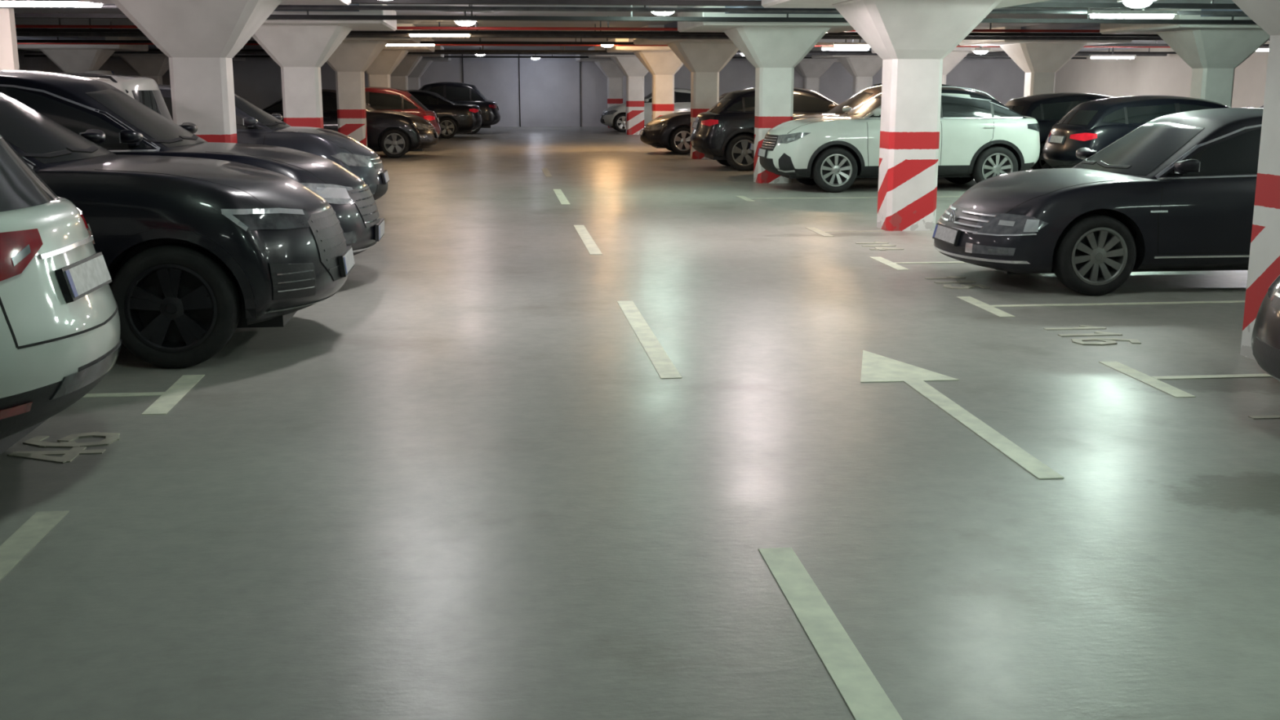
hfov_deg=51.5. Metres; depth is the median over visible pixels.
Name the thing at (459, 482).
floor
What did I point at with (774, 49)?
column
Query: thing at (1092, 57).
diffuser
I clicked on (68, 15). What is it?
cable tray
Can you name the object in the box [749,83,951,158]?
car
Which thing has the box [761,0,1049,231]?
column
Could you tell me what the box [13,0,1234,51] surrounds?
ceiling
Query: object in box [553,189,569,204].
lane dash
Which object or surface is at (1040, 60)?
column
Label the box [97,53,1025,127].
wall
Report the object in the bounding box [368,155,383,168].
grille
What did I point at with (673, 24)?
ceiling beam
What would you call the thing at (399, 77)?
column
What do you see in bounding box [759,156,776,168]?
grille
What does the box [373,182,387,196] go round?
grille
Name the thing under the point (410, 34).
diffuser
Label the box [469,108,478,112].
tail light
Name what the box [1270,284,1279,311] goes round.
headlight assembly
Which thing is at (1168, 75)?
wall
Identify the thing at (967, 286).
bay number
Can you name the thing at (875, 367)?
direction arrow
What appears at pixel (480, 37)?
pipe
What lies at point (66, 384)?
diffuser
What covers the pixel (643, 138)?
grille
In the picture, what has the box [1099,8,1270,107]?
column
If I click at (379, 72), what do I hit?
column
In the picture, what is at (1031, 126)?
tail light
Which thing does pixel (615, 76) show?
column
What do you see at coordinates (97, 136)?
mirror
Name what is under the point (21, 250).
tail light
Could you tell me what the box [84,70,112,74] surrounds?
water tank
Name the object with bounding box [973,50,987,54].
diffuser
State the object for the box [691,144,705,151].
diffuser
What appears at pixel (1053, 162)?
diffuser
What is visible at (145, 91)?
car
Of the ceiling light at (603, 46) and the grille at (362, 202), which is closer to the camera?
the grille at (362, 202)
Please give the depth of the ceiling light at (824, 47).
33.60 m
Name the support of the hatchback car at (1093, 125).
on the floor
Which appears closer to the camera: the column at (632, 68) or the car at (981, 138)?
the car at (981, 138)
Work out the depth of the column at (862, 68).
44.56 m
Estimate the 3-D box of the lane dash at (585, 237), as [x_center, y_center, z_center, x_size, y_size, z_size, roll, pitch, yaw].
[-0.574,-1.309,14.277,0.120,0.004,2.770,-1,12,-6]
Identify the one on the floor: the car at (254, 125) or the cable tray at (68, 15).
the car at (254, 125)
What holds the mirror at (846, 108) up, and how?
attached to the car at (981, 138)
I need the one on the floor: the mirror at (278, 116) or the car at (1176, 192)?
the car at (1176, 192)
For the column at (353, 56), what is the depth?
28.50 m
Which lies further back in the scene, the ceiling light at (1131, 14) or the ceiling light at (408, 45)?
the ceiling light at (408, 45)
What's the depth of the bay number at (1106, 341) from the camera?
8.71 m
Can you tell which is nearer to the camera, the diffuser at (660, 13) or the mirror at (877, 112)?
the diffuser at (660, 13)
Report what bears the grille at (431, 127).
attached to the car at (393, 133)
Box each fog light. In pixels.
[342,231,356,244]
[964,242,1015,255]
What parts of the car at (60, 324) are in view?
tailgate trim, licence plate, plate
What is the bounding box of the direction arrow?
[860,350,1063,479]
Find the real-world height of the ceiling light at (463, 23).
0.250 m
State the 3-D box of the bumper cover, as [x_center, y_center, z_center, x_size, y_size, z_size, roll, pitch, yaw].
[2.988,0.044,5.937,0.166,0.140,1.000,-1,12,-6]
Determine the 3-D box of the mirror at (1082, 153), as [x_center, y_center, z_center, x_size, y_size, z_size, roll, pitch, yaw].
[4.012,-1.845,11.936,0.130,0.120,0.275,-1,12,-6]
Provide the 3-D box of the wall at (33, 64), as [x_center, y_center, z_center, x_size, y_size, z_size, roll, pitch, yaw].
[-18.242,-3.656,18.594,0.200,2.850,65.600,-1,12,-6]
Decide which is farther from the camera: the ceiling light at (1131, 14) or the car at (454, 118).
the car at (454, 118)
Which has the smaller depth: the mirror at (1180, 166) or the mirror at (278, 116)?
the mirror at (1180, 166)
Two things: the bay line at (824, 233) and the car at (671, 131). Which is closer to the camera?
the bay line at (824, 233)
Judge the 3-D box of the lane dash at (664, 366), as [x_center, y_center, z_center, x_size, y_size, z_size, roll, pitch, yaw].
[0.030,-0.174,8.801,0.120,0.004,2.740,-1,12,-6]
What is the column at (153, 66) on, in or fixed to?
on the floor
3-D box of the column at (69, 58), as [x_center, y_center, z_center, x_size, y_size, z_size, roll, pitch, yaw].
[-14.856,-7.117,35.302,2.900,2.850,2.900,-1,12,-6]
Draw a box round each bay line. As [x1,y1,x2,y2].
[0,511,69,580]
[82,374,204,414]
[736,195,960,201]
[805,226,884,236]
[870,256,965,270]
[955,296,1244,316]
[1098,360,1272,397]
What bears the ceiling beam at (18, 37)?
attached to the ceiling
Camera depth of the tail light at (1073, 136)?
21.04 m
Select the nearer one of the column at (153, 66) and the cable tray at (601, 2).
the cable tray at (601, 2)
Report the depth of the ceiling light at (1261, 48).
30.14 m
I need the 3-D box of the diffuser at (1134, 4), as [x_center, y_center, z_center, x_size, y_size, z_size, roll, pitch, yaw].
[5.812,-4.154,15.497,0.340,0.082,0.220,-1,12,-6]
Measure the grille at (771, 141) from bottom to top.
0.240 m
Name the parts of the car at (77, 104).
window trim, window trim, bumper trim, licence plate, plate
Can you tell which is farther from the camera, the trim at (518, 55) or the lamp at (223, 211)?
the trim at (518, 55)
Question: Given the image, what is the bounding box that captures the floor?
[0,126,1279,719]
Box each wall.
[17,53,64,72]
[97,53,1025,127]
[1054,40,1269,107]
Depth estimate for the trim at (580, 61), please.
52.56 m
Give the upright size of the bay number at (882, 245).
0.007 m
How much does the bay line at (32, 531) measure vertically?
0.004 m
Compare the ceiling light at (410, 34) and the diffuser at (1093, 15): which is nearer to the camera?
the diffuser at (1093, 15)
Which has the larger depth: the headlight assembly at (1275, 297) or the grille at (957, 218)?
the grille at (957, 218)
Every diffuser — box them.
[49,338,121,399]
[408,33,470,36]
[455,21,475,26]
[600,44,613,47]
[651,11,673,15]
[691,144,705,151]
[822,48,869,50]
[834,44,870,47]
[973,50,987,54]
[1042,157,1074,167]
[1089,13,1173,18]
[1090,56,1133,58]
[1123,0,1151,8]
[1256,48,1268,51]
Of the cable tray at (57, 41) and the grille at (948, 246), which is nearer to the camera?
the grille at (948, 246)
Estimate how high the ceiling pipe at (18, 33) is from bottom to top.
0.298 m
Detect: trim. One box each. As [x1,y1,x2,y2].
[462,54,463,83]
[518,54,520,126]
[579,61,581,126]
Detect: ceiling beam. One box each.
[15,27,158,48]
[273,4,359,11]
[605,5,840,49]
[805,8,1248,56]
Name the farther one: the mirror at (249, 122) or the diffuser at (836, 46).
the diffuser at (836, 46)
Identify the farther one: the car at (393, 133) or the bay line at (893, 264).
the car at (393, 133)
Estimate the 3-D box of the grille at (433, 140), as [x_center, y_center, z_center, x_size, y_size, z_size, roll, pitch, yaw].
[-4.789,-5.112,30.871,0.178,0.140,1.000,-1,12,-6]
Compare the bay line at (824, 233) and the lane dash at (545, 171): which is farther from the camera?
the lane dash at (545, 171)
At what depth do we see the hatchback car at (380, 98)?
32.84 m
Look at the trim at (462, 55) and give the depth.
51.87 m
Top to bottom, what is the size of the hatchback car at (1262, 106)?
1.486 m
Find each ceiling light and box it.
[0,1,102,7]
[386,44,435,46]
[408,22,470,36]
[453,10,476,26]
[530,54,540,59]
[600,38,613,47]
[648,5,677,15]
[820,39,871,50]
[832,39,870,47]
[971,45,990,54]
[1087,8,1177,18]
[1088,47,1136,58]
[1116,0,1158,8]
[1256,46,1269,51]
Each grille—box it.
[307,204,349,280]
[346,184,380,227]
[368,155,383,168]
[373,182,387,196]
[429,124,435,131]
[430,137,438,144]
[640,135,648,142]
[642,125,648,132]
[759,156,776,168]
[761,133,778,151]
[933,239,972,255]
[937,204,995,233]
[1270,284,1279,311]
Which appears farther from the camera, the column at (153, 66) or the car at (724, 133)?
the column at (153, 66)
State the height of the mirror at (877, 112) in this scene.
0.120 m
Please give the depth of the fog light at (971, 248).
10.45 m
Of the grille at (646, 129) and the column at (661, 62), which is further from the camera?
the column at (661, 62)
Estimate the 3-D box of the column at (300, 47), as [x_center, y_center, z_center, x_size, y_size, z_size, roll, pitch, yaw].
[-5.463,-4.250,21.464,2.900,2.850,2.900,-1,12,-6]
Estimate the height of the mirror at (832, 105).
0.120 m
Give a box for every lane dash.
[541,168,552,177]
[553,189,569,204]
[573,225,602,254]
[617,300,682,378]
[758,547,902,719]
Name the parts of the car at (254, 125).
licence plate, plate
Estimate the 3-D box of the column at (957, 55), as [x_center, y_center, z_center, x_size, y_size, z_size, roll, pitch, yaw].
[8.359,-7.626,37.759,2.900,2.850,2.900,-1,12,-6]
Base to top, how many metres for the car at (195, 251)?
1.706 m
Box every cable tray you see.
[0,0,1239,8]
[14,4,1257,24]
[15,18,1159,36]
[17,36,1269,46]
[17,45,1176,53]
[23,54,1086,58]
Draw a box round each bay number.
[7,431,120,462]
[855,241,903,250]
[924,275,990,288]
[1043,324,1141,345]
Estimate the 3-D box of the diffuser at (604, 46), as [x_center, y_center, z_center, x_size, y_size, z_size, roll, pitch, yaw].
[-0.835,-8.005,33.790,0.340,0.082,0.220,-1,12,-6]
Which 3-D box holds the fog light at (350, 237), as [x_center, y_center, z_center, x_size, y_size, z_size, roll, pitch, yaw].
[-2.306,-0.950,10.339,0.035,0.100,0.277,6,13,28]
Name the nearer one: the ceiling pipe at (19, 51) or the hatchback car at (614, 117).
the ceiling pipe at (19, 51)
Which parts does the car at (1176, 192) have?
plate, licence plate, bumper trim, headlight trim, sill trim, window trim, window trim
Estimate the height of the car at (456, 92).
1.726 m
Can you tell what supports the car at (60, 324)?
on the floor
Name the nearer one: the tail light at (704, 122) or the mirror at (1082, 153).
the mirror at (1082, 153)
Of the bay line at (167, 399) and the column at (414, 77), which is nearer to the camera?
the bay line at (167, 399)
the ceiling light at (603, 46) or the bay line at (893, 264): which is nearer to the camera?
the bay line at (893, 264)
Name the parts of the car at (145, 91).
roof rail, roof rail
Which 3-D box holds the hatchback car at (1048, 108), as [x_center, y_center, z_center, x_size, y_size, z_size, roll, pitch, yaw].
[8.512,-4.176,24.468,4.293,1.486,1.982,-1,12,-6]
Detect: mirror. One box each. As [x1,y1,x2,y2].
[80,128,106,144]
[120,129,142,145]
[179,122,197,133]
[244,116,257,127]
[271,112,282,119]
[828,103,836,109]
[842,106,851,112]
[871,107,880,115]
[1075,147,1096,159]
[1173,159,1199,173]
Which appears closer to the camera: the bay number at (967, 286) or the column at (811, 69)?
the bay number at (967, 286)
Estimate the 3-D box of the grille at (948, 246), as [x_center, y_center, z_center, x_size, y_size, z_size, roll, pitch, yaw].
[2.580,-0.958,11.077,0.095,0.055,0.920,-1,12,-6]
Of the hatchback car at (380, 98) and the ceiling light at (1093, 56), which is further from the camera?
the ceiling light at (1093, 56)
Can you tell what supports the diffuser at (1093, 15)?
attached to the ceiling light at (1131, 14)
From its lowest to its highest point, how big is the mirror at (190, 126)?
0.120 m
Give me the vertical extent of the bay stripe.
0.004 m
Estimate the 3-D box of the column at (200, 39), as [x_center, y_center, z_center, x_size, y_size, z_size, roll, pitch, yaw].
[-4.657,-2.738,14.162,2.900,2.850,2.900,-1,12,-6]
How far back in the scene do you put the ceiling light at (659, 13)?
19.04 m
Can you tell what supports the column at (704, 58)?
on the floor
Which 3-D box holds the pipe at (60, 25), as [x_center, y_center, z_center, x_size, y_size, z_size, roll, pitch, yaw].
[0.318,-6.154,24.234,37.800,0.267,0.056,-1,12,-6]
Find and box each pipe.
[0,4,1246,15]
[15,17,1099,32]
[16,21,1269,40]
[17,37,1170,48]
[17,45,1167,56]
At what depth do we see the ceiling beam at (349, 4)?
19.56 m
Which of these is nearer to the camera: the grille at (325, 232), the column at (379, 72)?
the grille at (325, 232)
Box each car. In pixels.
[0,70,384,255]
[0,92,355,368]
[0,134,121,454]
[57,72,173,121]
[157,84,389,199]
[262,88,438,158]
[364,86,440,136]
[404,89,482,138]
[418,81,500,134]
[600,88,690,132]
[639,92,728,154]
[690,87,838,171]
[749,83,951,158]
[757,85,1039,192]
[932,107,1262,295]
[1004,92,1113,169]
[1042,95,1229,168]
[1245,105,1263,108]
[1251,274,1279,381]
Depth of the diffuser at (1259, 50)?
30.15 m
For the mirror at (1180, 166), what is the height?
0.120 m
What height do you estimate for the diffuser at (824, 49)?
0.055 m
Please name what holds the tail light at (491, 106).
attached to the car at (456, 92)
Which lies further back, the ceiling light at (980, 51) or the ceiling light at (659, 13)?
the ceiling light at (980, 51)
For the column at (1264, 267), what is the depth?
7.78 m
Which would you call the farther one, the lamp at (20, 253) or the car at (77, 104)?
the car at (77, 104)
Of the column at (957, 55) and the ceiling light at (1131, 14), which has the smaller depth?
the ceiling light at (1131, 14)
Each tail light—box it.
[0,228,43,281]
[76,207,94,244]
[423,115,435,120]
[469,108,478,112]
[488,104,497,108]
[701,119,718,125]
[1027,123,1039,131]
[1069,133,1097,141]
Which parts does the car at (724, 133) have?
plate, wheel arch trim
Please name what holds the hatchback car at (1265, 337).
on the floor
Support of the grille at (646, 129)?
attached to the car at (671, 131)
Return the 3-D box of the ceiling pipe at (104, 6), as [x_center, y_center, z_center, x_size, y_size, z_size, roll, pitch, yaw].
[0.962,-4.952,18.391,37.800,0.248,0.060,-1,12,-6]
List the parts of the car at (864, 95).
plate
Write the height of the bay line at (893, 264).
0.004 m
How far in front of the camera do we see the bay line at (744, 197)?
19.38 m
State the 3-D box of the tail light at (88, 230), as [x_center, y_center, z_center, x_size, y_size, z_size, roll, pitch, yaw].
[-2.708,-0.589,6.009,0.570,0.230,0.611,-1,12,-6]
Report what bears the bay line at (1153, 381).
on the floor
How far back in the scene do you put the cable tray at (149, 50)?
39.13 m
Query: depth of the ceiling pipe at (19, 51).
41.25 m
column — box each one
[0,8,19,70]
[17,36,148,73]
[80,0,351,142]
[111,53,168,84]
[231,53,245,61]
[252,4,396,128]
[326,23,420,146]
[364,37,434,87]
[390,45,444,90]
[408,53,451,89]
[575,54,624,127]
[588,45,648,134]
[606,38,683,119]
[633,25,738,159]
[677,5,854,183]
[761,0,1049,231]
[794,58,839,93]
[811,48,882,96]
[871,47,1003,84]
[959,26,1132,96]
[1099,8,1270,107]
[1231,0,1279,360]
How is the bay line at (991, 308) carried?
on the floor
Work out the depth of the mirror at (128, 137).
9.72 m
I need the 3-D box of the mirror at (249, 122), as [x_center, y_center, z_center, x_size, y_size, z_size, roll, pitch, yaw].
[-4.324,-2.655,14.783,0.130,0.120,0.275,-1,12,-6]
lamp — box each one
[11,244,31,266]
[220,208,304,214]
[222,210,248,231]
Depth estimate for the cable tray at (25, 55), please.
47.00 m
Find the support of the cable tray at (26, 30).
hanging from the ceiling
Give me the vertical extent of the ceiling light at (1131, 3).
0.350 m
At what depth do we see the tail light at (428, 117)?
33.01 m
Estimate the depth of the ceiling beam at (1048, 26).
26.09 m
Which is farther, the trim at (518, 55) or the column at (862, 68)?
the trim at (518, 55)
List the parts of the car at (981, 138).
plate, licence plate, bumper trim, wheel arch trim, window trim, window trim, roof rail, wheel arch trim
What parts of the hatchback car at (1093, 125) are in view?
plate, licence plate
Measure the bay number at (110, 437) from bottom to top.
0.009 m
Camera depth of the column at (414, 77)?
50.22 m
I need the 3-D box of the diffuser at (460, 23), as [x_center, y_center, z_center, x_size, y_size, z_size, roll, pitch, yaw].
[-2.962,-5.712,22.526,0.340,0.082,0.220,-1,12,-6]
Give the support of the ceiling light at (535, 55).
hanging from the ceiling
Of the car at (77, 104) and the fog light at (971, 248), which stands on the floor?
the car at (77, 104)
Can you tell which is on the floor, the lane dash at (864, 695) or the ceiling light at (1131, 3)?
the lane dash at (864, 695)
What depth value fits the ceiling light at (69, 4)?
15.95 m
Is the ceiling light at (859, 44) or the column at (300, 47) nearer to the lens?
the column at (300, 47)
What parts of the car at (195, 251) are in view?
window trim, wheel arch trim, bumper trim, licence plate, plate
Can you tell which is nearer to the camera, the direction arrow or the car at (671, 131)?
the direction arrow
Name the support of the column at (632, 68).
on the floor

